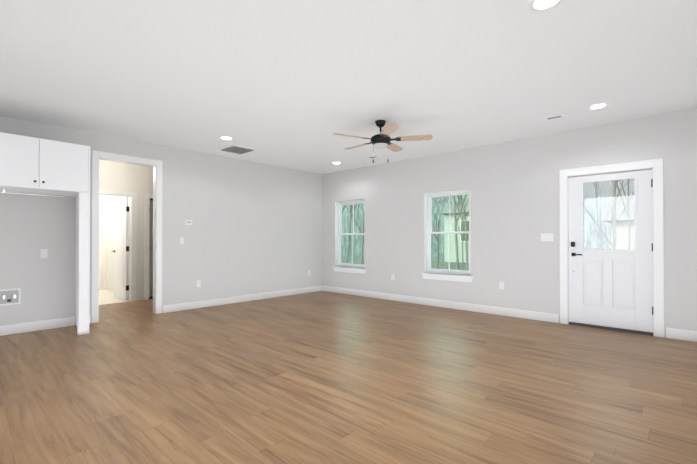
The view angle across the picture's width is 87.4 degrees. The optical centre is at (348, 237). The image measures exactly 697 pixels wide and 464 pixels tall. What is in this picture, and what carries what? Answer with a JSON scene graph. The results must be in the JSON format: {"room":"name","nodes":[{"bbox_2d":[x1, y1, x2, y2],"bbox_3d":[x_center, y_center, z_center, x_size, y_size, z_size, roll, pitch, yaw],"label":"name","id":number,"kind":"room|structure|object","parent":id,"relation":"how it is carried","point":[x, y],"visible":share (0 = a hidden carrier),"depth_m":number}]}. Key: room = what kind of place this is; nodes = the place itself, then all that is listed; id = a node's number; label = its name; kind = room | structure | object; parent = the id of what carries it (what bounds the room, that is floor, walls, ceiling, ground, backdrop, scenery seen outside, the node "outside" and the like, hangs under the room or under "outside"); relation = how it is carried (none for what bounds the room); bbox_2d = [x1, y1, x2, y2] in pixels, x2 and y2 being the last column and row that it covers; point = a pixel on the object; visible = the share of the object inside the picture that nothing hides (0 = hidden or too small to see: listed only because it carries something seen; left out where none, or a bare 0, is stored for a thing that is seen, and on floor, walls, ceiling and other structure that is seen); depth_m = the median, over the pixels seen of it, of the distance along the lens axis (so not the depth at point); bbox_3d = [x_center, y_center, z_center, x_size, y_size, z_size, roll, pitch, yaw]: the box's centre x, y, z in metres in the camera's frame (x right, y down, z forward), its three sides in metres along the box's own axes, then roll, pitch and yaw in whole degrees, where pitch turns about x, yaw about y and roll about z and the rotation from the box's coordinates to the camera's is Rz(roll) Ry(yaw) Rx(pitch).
{"room":"empty living room","nodes":[
{"label":"empty living room","id":0,"kind":"room"},
{"bbox_2d":[99,195,106,289],"bbox_3d":[-6.406,-0.121,8.219,0.100,2.740,1.620,0,-1,42],"label":"wall","id":1,"kind":"structure","parent":0,"point":[106,242],"depth_m":8.72},
{"bbox_2d":[106,195,129,295],"bbox_3d":[-5.007,-0.122,8.117,2.300,2.740,0.100,0,-1,42],"label":"wall","id":2,"kind":"structure","parent":0,"point":[110,199],"depth_m":8.56},
{"bbox_2d":[99,159,152,300],"bbox_3d":[-4.554,-0.132,6.821,0.120,2.740,3.300,0,-1,42],"label":"wall","id":3,"kind":"structure","parent":0,"point":[121,176],"depth_m":7.17},
{"bbox_2d":[112,197,128,299],"bbox_3d":[-4.621,0.222,7.397,0.752,2.018,0.149,0,-1,42],"label":"bathroom door","id":4,"kind":"structure","parent":3,"relation":"in","point":[121,248],"depth_m":7.31},
{"bbox_2d":[99,189,152,300],"bbox_3d":[-4.151,0.178,7.246,0.136,2.127,1.969,0,-1,42],"label":"door frame","id":5,"kind":"structure","parent":3,"relation":"attached to","point":[133,248],"depth_m":7.13},
{"bbox_2d":[149,199,152,297],"bbox_3d":[-4.202,0.225,7.790,0.667,2.018,0.420,0,-1,42],"label":"bedroom door","id":6,"kind":"structure","parent":3,"relation":"in","point":[150,248],"depth_m":7.58},
{"bbox_2d":[0,116,321,325],"bbox_3d":[-3.033,-0.138,6.038,0.120,2.740,7.000,0,-1,42],"label":"wall","id":7,"kind":"structure","parent":0,"point":[255,228],"depth_m":6.33},
{"bbox_2d":[0,288,20,305],"bbox_3d":[-4.253,0.747,4.573,0.049,0.200,0.220,0,-1,42],"label":"washer outlet box","id":8,"kind":"object","parent":7,"relation":"attached to","point":[10,296],"visible":1,"depth_m":4.58},
{"bbox_2d":[41,249,47,257],"bbox_3d":[-4.038,0.214,4.840,0.010,0.115,0.070,0,-1,42],"label":"outlet","id":9,"kind":"object","parent":7,"relation":"attached to","point":[44,253],"visible":1,"depth_m":4.84},
{"bbox_2d":[0,132,89,195],"bbox_3d":[-3.887,-0.871,4.517,0.678,0.595,0.964,0,-1,42],"label":"upper cabinet","id":10,"kind":"object","parent":7,"relation":"attached to","point":[34,166],"depth_m":4.34},
{"bbox_2d":[0,315,89,335],"bbox_3d":[-4.508,1.157,4.317,0.016,0.125,2.424,0,-1,42],"label":"baseboard","id":11,"kind":"structure","parent":7,"relation":"attached to","point":[69,321],"depth_m":4.77},
{"bbox_2d":[91,150,162,322],"bbox_3d":[-3.408,-0.011,5.628,0.156,2.480,0.960,0,-1,42],"label":"trim","id":12,"kind":"structure","parent":7,"relation":"attached to","point":[156,165],"depth_m":5.62},
{"bbox_2d":[185,220,191,224],"bbox_3d":[-2.736,-0.256,6.255,0.024,0.090,0.120,0,-1,42],"label":"thermostat","id":13,"kind":"object","parent":7,"relation":"attached to","point":[188,222],"visible":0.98,"depth_m":6.24},
{"bbox_2d":[162,286,321,312],"bbox_3d":[-1.836,1.179,7.234,0.016,0.125,3.524,0,-1,42],"label":"baseboard","id":14,"kind":"structure","parent":7,"relation":"attached to","point":[236,299],"depth_m":6.88},
{"bbox_2d":[0,290,696,463],"bbox_3d":[-1.872,1.274,4.964,10.970,0.102,7.000,0,-1,42],"label":"floor","id":15,"kind":"structure","parent":0,"point":[321,377],"depth_m":2.92},
{"bbox_2d":[0,0,696,173],"bbox_3d":[-0.408,-1.575,3.644,7.000,0.100,7.000,0,-1,42],"label":"ceiling","id":16,"kind":"structure","parent":0,"point":[294,84],"depth_m":3.34},
{"bbox_2d":[219,136,232,139],"bbox_3d":[-1.857,-1.506,5.541,0.200,0.010,0.200,0,-1,42],"label":"recessed light","id":17,"kind":"object","parent":16,"relation":"in","point":[225,138],"visible":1,"depth_m":5.54},
{"bbox_2d":[218,145,255,154],"bbox_3d":[-1.910,-1.499,6.253,0.500,0.014,0.450,0,-1,42],"label":"ceiling vent","id":18,"kind":"object","parent":16,"relation":"in","point":[236,149],"visible":1,"depth_m":6.22},
{"bbox_2d":[366,155,381,158],"bbox_3d":[0.458,-1.495,6.810,0.300,0.012,0.130,0,-1,42],"label":"ceiling vent","id":19,"kind":"object","parent":16,"relation":"in","point":[376,156],"visible":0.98,"depth_m":6.81},
{"bbox_2d":[333,120,432,162],"bbox_3d":[0.401,-1.246,4.806,1.245,0.540,1.270,0,-1,42],"label":"ceiling fan","id":20,"kind":"object","parent":16,"relation":"hanging from","point":[382,139],"visible":1,"depth_m":4.68},
{"bbox_2d":[529,0,562,10],"bbox_3d":[1.283,-1.530,2.366,0.200,0.010,0.200,0,-1,42],"label":"recessed light","id":21,"kind":"object","parent":16,"relation":"in","point":[539,5],"visible":1,"depth_m":2.39},
{"bbox_2d":[540,113,568,120],"bbox_3d":[2.594,-1.512,4.596,0.300,0.012,0.130,0,-1,42],"label":"ceiling vent","id":22,"kind":"object","parent":16,"relation":"in","point":[555,117],"visible":0.98,"depth_m":4.59},
{"bbox_2d":[588,103,608,109],"bbox_3d":[2.886,-1.516,4.220,0.200,0.010,0.200,0,-1,42],"label":"recessed light","id":23,"kind":"object","parent":16,"relation":"in","point":[597,106],"visible":0.96,"depth_m":4.21},
{"bbox_2d":[322,108,696,337],"bbox_3d":[2.025,-0.136,6.260,7.280,2.740,0.160,0,-1,42],"label":"wall","id":24,"kind":"structure","parent":0,"point":[513,185],"depth_m":5.70},
{"bbox_2d":[333,200,365,273],"bbox_3d":[0.058,-0.024,8.035,0.960,1.578,0.187,0,-1,42],"label":"window","id":25,"kind":"structure","parent":24,"relation":"in","point":[345,267],"depth_m":8.10},
{"bbox_2d":[322,286,558,322],"bbox_3d":[1.190,1.176,6.893,4.940,0.125,0.020,0,-1,42],"label":"baseboard","id":26,"kind":"structure","parent":24,"relation":"attached to","point":[541,316],"depth_m":6.30},
{"bbox_2d":[421,189,472,281],"bbox_3d":[1.765,-0.035,6.472,0.980,1.578,0.187,0,-1,42],"label":"window","id":27,"kind":"structure","parent":24,"relation":"in","point":[446,274],"depth_m":6.52},
{"bbox_2d":[499,282,503,288],"bbox_3d":[2.425,0.761,5.772,0.070,0.115,0.009,0,-1,42],"label":"electrical outlet","id":28,"kind":"object","parent":24,"relation":"attached to","point":[501,285],"visible":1,"depth_m":5.77},
{"bbox_2d":[541,233,552,240],"bbox_3d":[2.904,-0.003,5.338,0.165,0.115,0.010,0,-1,42],"label":"light switch","id":29,"kind":"object","parent":24,"relation":"attached to","point":[546,236],"visible":1,"depth_m":5.33},
{"bbox_2d":[568,169,652,332],"bbox_3d":[3.460,0.169,4.855,0.931,2.040,0.102,0,-1,42],"label":"entry door","id":30,"kind":"structure","parent":24,"relation":"in","point":[608,287],"depth_m":4.83},
{"bbox_2d":[559,158,663,336],"bbox_3d":[3.494,0.128,4.901,1.126,2.192,0.178,0,-1,42],"label":"door frame","id":31,"kind":"structure","parent":24,"relation":"attached to","point":[655,166],"depth_m":4.66},
{"bbox_2d":[666,327,696,341],"bbox_3d":[4.185,1.156,4.152,0.860,0.125,0.016,0,-1,42],"label":"baseboard","id":32,"kind":"structure","parent":24,"relation":"attached to","point":[682,334],"depth_m":4.34},
{"label":"outside","id":33,"kind":"structure","parent":0,"visible":0},
{"bbox_2d":[341,179,633,255],"bbox_3d":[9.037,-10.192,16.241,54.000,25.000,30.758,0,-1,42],"label":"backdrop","id":34,"kind":"structure","parent":33,"point":[346,221],"depth_m":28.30},
{"bbox_2d":[341,256,643,334],"bbox_3d":[10.253,1.740,20.441,80.000,0.200,31.790,0,-1,42],"label":"ground","id":35,"kind":"structure","parent":33,"point":[433,265],"depth_m":24.34},
{"bbox_2d":[440,198,468,262],"bbox_3d":[10.429,-0.575,25.240,6.000,4.700,6.100,0,-1,42],"label":"house","id":36,"kind":"structure","parent":35,"relation":"on","point":[453,247],"depth_m":24.59},
{"bbox_2d":[342,179,633,270],"bbox_3d":[1.514,-3.357,17.979,33.789,10.269,11.484,0,-1,42],"label":"trees","id":37,"kind":"object","parent":35,"relation":"on","point":[459,197],"depth_m":13.27},
{"bbox_2d":[602,195,634,249],"bbox_3d":[14.791,-0.167,16.156,5.300,3.750,4.600,0,-1,42],"label":"house","id":38,"kind":"structure","parent":35,"relation":"on","point":[622,224],"depth_m":16.09}
]}

